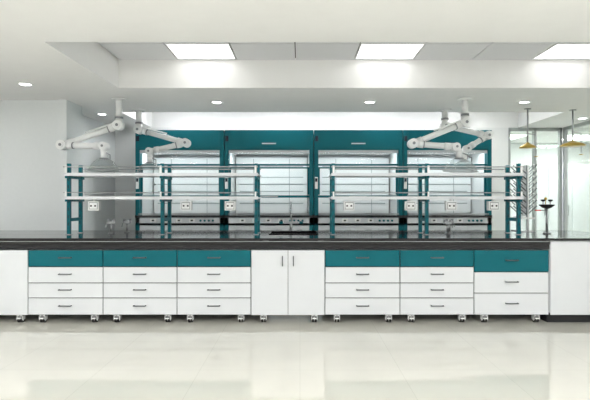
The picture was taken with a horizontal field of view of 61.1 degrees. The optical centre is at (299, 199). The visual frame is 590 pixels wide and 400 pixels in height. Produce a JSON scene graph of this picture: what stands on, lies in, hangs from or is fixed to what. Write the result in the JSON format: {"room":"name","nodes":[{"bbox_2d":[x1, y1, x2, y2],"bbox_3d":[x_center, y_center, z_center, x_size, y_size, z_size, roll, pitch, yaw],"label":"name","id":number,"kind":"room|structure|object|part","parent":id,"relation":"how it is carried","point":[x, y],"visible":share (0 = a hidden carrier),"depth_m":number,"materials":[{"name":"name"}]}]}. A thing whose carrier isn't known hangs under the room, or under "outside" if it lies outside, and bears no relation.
{"room":"laboratory","nodes":[
{"label":"laboratory","id":0,"kind":"room"},
{"bbox_2d":[0,100,114,229],"bbox_3d":[-4.420,-0.015,8.275,2.360,2.750,2.650,0,0,0],"label":"wall","id":1,"kind":"structure","parent":0,"point":[28,128],"depth_m":6.95,"materials":[{"name":"grey paint"}]},
{"bbox_2d":[57,99,67,229],"bbox_3d":[-3.292,-0.015,6.929,0.135,2.750,0.039,0,0,0],"label":"column","id":2,"kind":"structure","parent":0,"point":[62,104],"depth_m":6.91,"materials":[{"name":"grey paint"}]},
{"bbox_2d":[0,0,589,142],"bbox_3d":[1.200,-1.665,4.600,13.600,0.550,15.400,0,0,0],"label":"ceiling","id":3,"kind":"structure","parent":0,"point":[295,65],"depth_m":6.01,"materials":[{"name":"paint"}]},
{"bbox_2d":[16,82,33,85],"bbox_3d":[-3.290,-1.385,5.990,0.188,0.010,0.188,0,0,0],"label":"recessed light","id":4,"kind":"object","parent":3,"relation":"in","point":[18,83],"visible":1,"depth_m":5.98,"materials":[{"name":"white plastic"}]},
{"bbox_2d":[55,97,126,171],"bbox_3d":[-2.823,-0.887,6.719,0.884,1.002,0.460,0,0,0],"label":"fume extraction arm","id":5,"kind":"object","parent":3,"relation":"hanging from","point":[118,124],"visible":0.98,"depth_m":6.76},
{"bbox_2d":[132,109,190,163],"bbox_3d":[-2.141,-0.887,7.491,0.954,1.002,0.453,0,0,13],"label":"fume extraction arm","id":6,"kind":"object","parent":3,"relation":"hanging from","point":[178,142],"visible":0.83,"depth_m":7.56},
{"bbox_2d":[165,43,235,58],"bbox_3d":[-1.146,-1.746,5.855,0.715,0.024,0.590,0,0,0],"label":"ceiling light panel","id":7,"kind":"object","parent":3,"relation":"in","point":[180,50],"depth_m":5.81,"materials":[{"name":"white plastic"}]},
{"bbox_2d":[210,101,222,103],"bbox_3d":[-1.180,-1.385,7.090,0.188,0.010,0.188,0,0,0],"label":"recessed light","id":8,"kind":"object","parent":3,"relation":"in","point":[215,102],"visible":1,"depth_m":7.09,"materials":[{"name":"white plastic"}]},
{"bbox_2d":[363,101,375,103],"bbox_3d":[0.990,-1.385,7.090,0.188,0.010,0.188,0,0,0],"label":"recessed light","id":9,"kind":"object","parent":3,"relation":"in","point":[366,102],"visible":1,"depth_m":7.09,"materials":[{"name":"white plastic"}]},
{"bbox_2d":[355,43,424,58],"bbox_3d":[1.034,-1.746,5.855,0.715,0.024,0.590,0,0,0],"label":"ceiling light panel","id":10,"kind":"object","parent":3,"relation":"in","point":[365,50],"depth_m":5.81,"materials":[{"name":"white plastic"}]},
{"bbox_2d":[407,97,475,171],"bbox_3d":[1.907,-0.887,6.719,0.904,1.002,0.460,0,0,0],"label":"fume extraction arm","id":11,"kind":"object","parent":3,"relation":"hanging from","point":[420,142],"visible":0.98,"depth_m":6.75},
{"bbox_2d":[438,109,493,172],"bbox_3d":[2.523,-0.902,7.544,0.784,0.972,0.510,0,0,0],"label":"fume extraction arm","id":12,"kind":"object","parent":3,"relation":"hanging from","point":[482,136],"visible":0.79,"depth_m":7.57},
{"bbox_2d":[517,101,531,103],"bbox_3d":[3.180,-1.385,7.090,0.188,0.010,0.188,0,0,0],"label":"recessed light","id":13,"kind":"object","parent":3,"relation":"in","point":[519,102],"visible":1,"depth_m":7.09,"materials":[{"name":"white plastic"}]},
{"bbox_2d":[519,108,537,156],"bbox_3d":[3.462,-1.022,7.600,0.241,0.732,0.241,0,0,-45],"label":"shower","id":14,"kind":"object","parent":3,"relation":"hanging from","point":[527,145],"visible":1,"depth_m":7.59,"materials":[{"name":"metal"}]},
{"bbox_2d":[532,43,589,58],"bbox_3d":[3.216,-1.746,5.855,0.715,0.024,0.590,0,0,0],"label":"ceiling light panel","id":15,"kind":"object","parent":3,"relation":"in","point":[559,50],"depth_m":5.89,"materials":[{"name":"white plastic"}]},
{"bbox_2d":[560,109,585,154],"bbox_3d":[4.200,-1.042,7.700,0.360,0.692,0.360,0,0,0],"label":"shower","id":16,"kind":"object","parent":3,"relation":"hanging from","point":[572,143],"visible":1,"depth_m":7.69,"materials":[{"name":"metal"}]},
{"bbox_2d":[0,315,589,399],"bbox_3d":[1.250,1.410,4.600,13.700,0.100,15.400,0,0,0],"label":"floor","id":17,"kind":"structure","parent":0,"point":[62,357],"depth_m":4.26,"materials":[{"name":"tile"}]},
{"bbox_2d":[0,249,30,321],"bbox_3d":[-3.405,0.955,5.723,0.821,0.810,0.514,0,0,0],"label":"base cabinet","id":18,"kind":"object","parent":17,"relation":"on","point":[14,266],"visible":0.48,"depth_m":5.50,"materials":[{"name":"white laminate"}]},
{"bbox_2d":[28,249,104,321],"bbox_3d":[-2.579,0.955,5.723,0.821,0.810,0.514,0,0,0],"label":"base cabinet","id":19,"kind":"object","parent":17,"relation":"on","point":[60,281],"visible":0.9,"depth_m":5.50,"materials":[{"name":"white laminate"}]},
{"bbox_2d":[103,249,177,321],"bbox_3d":[-1.760,0.955,5.723,0.810,0.810,0.514,0,0,0],"label":"base cabinet","id":20,"kind":"object","parent":17,"relation":"on","point":[135,281],"visible":0.95,"depth_m":5.50,"materials":[{"name":"white laminate"}]},
{"bbox_2d":[135,130,223,229],"bbox_3d":[-2.047,0.085,8.970,1.503,2.550,1.060,0,0,0],"label":"fume hood","id":21,"kind":"object","parent":17,"relation":"on","point":[206,148],"visible":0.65,"depth_m":8.52,"materials":[{"name":"teal metal"}]},
{"bbox_2d":[177,249,251,321],"bbox_3d":[-0.946,0.955,5.723,0.810,0.810,0.514,0,0,0],"label":"base cabinet","id":22,"kind":"object","parent":17,"relation":"on","point":[209,281],"visible":0.99,"depth_m":5.50,"materials":[{"name":"white laminate"}]},
{"bbox_2d":[224,130,313,229],"bbox_3d":[-0.527,0.085,8.970,1.513,2.550,1.060,0,0,0],"label":"fume hood","id":23,"kind":"object","parent":17,"relation":"on","point":[284,158],"visible":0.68,"depth_m":8.52,"materials":[{"name":"teal metal"}]},
{"bbox_2d":[0,241,549,248],"bbox_3d":[-0.535,0.902,6.171,6.550,0.915,1.398,0,0,0],"label":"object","id":24,"kind":"structure","parent":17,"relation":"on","point":[3,244],"depth_m":5.48,"materials":[{"name":"black stone"}]},
{"bbox_3d":[-0.535,0.902,6.171,6.550,0.915,1.398,0,0,0],"label":"support frame","id":25,"kind":"part","parent":24,"relation":"part of","materials":[{"name":"stone"}]},
{"bbox_2d":[0,230,589,240],"bbox_3d":[-0.375,0.430,6.180,8.250,0.025,1.440,0,0,0],"label":"countertop","id":26,"kind":"structure","parent":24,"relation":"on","point":[5,235],"depth_m":5.73,"materials":[{"name":"black stone"}]},
{"bbox_2d":[105,220,115,233],"bbox_3d":[-2.340,0.331,6.170,0.102,0.175,0.130,0,0,0],"label":"tap","id":27,"kind":"object","parent":26,"relation":"on","point":[108,221],"visible":1,"depth_m":6.19,"materials":[{"name":"metal"}]},
{"bbox_2d":[121,219,130,232],"bbox_3d":[-2.220,0.331,6.390,0.102,0.175,0.130,0,0,0],"label":"tap","id":28,"kind":"object","parent":26,"relation":"on","point":[124,220],"visible":1,"depth_m":6.41,"materials":[{"name":"metal"}]},
{"bbox_2d":[63,163,260,234],"bbox_3d":[-1.660,-0.011,6.200,2.320,0.858,0.510,0,0,0],"label":"rack","id":29,"kind":"object","parent":26,"relation":"on","point":[92,205],"visible":1,"depth_m":6.02,"materials":[{"name":"teal metal"}]},
{"bbox_2d":[279,202,302,230],"bbox_3d":[-0.120,0.218,6.658,0.320,0.400,0.224,0,0,0],"label":"faucet","id":30,"kind":"object","parent":26,"relation":"on","point":[290,222],"visible":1,"depth_m":6.73,"materials":[{"name":"metal"}]},
{"bbox_2d":[269,231,317,234],"bbox_3d":[-0.080,0.544,6.340,0.598,0.272,0.558,0,0,0],"label":"sink","id":31,"kind":"object","parent":26,"relation":"in","point":[271,232],"visible":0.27,"depth_m":6.61,"materials":[{"name":"metal"}]},
{"bbox_2d":[329,163,524,234],"bbox_3d":[1.520,-0.011,6.200,2.300,0.858,0.510,0,0,0],"label":"rack","id":32,"kind":"object","parent":26,"relation":"on","point":[347,205],"visible":1,"depth_m":6.02,"materials":[{"name":"teal metal"}]},
{"bbox_2d":[443,220,452,233],"bbox_3d":[1.830,0.331,6.170,0.102,0.175,0.130,0,0,0],"label":"tap","id":33,"kind":"object","parent":26,"relation":"on","point":[444,221],"visible":1,"depth_m":6.19,"materials":[{"name":"metal"}]},
{"bbox_2d":[446,219,454,232],"bbox_3d":[1.920,0.331,6.390,0.102,0.175,0.130,0,0,0],"label":"tap","id":34,"kind":"object","parent":26,"relation":"on","point":[446,219],"visible":0.62,"depth_m":6.41,"materials":[{"name":"metal"}]},
{"bbox_2d":[510,164,537,231],"bbox_3d":[2.990,-0.031,6.700,0.302,0.898,0.340,0,0,0],"label":"drying rack","id":35,"kind":"object","parent":26,"relation":"on","point":[525,187],"visible":0.63,"depth_m":6.59,"materials":[{"name":"white plastic"}]},
{"bbox_2d":[535,197,554,233],"bbox_3d":[3.036,0.193,6.200,0.232,0.451,0.184,0,0,0],"label":"station","id":36,"kind":"object","parent":26,"relation":"on","point":[545,206],"visible":1,"depth_m":6.19,"materials":[{"name":"grey plastic"}]},
{"bbox_2d":[251,249,324,321],"bbox_3d":[-0.132,0.955,5.723,0.810,0.810,0.514,0,0,0],"label":"base cabinet","id":37,"kind":"object","parent":17,"relation":"on","point":[283,281],"visible":1,"depth_m":5.50,"materials":[{"name":"white laminate"}]},
{"bbox_2d":[313,130,402,229],"bbox_3d":[0.993,0.085,8.970,1.503,2.550,1.060,0,0,0],"label":"fume hood","id":38,"kind":"object","parent":17,"relation":"on","point":[339,147],"visible":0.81,"depth_m":8.52,"materials":[{"name":"teal metal"}]},
{"bbox_2d":[325,249,399,321],"bbox_3d":[0.688,0.955,5.723,0.821,0.810,0.514,0,0,0],"label":"base cabinet","id":39,"kind":"object","parent":17,"relation":"on","point":[357,281],"visible":0.99,"depth_m":5.50,"materials":[{"name":"white laminate"}]},
{"bbox_2d":[399,249,473,321],"bbox_3d":[1.507,0.955,5.723,0.810,0.810,0.514,0,0,0],"label":"base cabinet","id":40,"kind":"object","parent":17,"relation":"on","point":[432,281],"visible":1,"depth_m":5.50,"materials":[{"name":"white laminate"}]},
{"bbox_2d":[403,130,491,229],"bbox_3d":[2.507,0.085,8.970,1.503,2.550,1.060,0,0,0],"label":"fume hood","id":41,"kind":"object","parent":17,"relation":"on","point":[470,214],"visible":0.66,"depth_m":8.52,"materials":[{"name":"teal metal"}]},
{"bbox_2d":[472,249,548,321],"bbox_3d":[2.326,0.955,5.723,0.821,0.810,0.514,0,0,0],"label":"base cabinet","id":42,"kind":"object","parent":17,"relation":"on","point":[506,281],"visible":0.95,"depth_m":5.50,"materials":[{"name":"white laminate"}]},
{"bbox_2d":[510,164,589,231],"bbox_3d":[5.250,0.260,11.925,3.300,2.200,0.530,0,0,0],"label":"glass wall","id":43,"kind":"structure","parent":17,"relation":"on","point":[578,174],"depth_m":11.68,"materials":[{"name":"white glass"}]},
{"bbox_2d":[540,241,589,321],"bbox_3d":[3.232,0.903,6.171,0.975,0.915,1.378,0,0,0],"label":"base cabinet","id":44,"kind":"object","parent":17,"relation":"on","point":[569,261],"depth_m":5.48,"materials":[{"name":"white laminate"}]},
{"bbox_2d":[115,128,507,229],"bbox_3d":[0.225,-0.015,9.675,7.550,2.750,0.150,0,0,0],"label":"wall","id":45,"kind":"structure","parent":0,"point":[124,139],"depth_m":9.60,"materials":[{"name":"white paint"}]},
{"bbox_2d":[508,128,561,229],"bbox_3d":[4.525,-0.015,9.660,1.050,2.750,0.080,0,0,0],"label":"window","id":46,"kind":"structure","parent":45,"relation":"in","point":[533,130],"depth_m":9.62,"materials":[{"name":"metal"}]},
{"bbox_2d":[510,134,528,139],"bbox_3d":[4.400,-1.377,10.900,0.800,0.024,0.800,0,0,0],"label":"ceiling light panel","id":47,"kind":"object","parent":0,"point":[512,136],"depth_m":10.61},
{"bbox_2d":[510,143,589,163],"bbox_3d":[3.750,-0.015,12.250,8.500,2.750,0.100,0,0,0],"label":"wall","id":48,"kind":"structure","parent":0,"point":[547,153],"depth_m":12.20,"materials":[{"name":"white paint"}]},
{"bbox_2d":[562,134,589,139],"bbox_3d":[6.300,-1.377,11.000,0.800,0.024,0.800,0,0,0],"label":"ceiling light panel","id":49,"kind":"object","parent":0,"point":[584,136],"depth_m":10.95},
{"bbox_3d":[5.075,-0.015,1.000,0.150,2.750,8.000,0,0,0],"label":"wall","id":50,"kind":"structure","parent":0,"visible":0},
{"bbox_2d":[563,120,589,229],"bbox_3d":[5.080,-0.015,7.300,0.060,2.750,4.600,0,0,0],"label":"window","id":51,"kind":"structure","parent":50,"relation":"in","point":[565,129],"depth_m":9.55,"materials":[{"name":"metal"}]}
]}

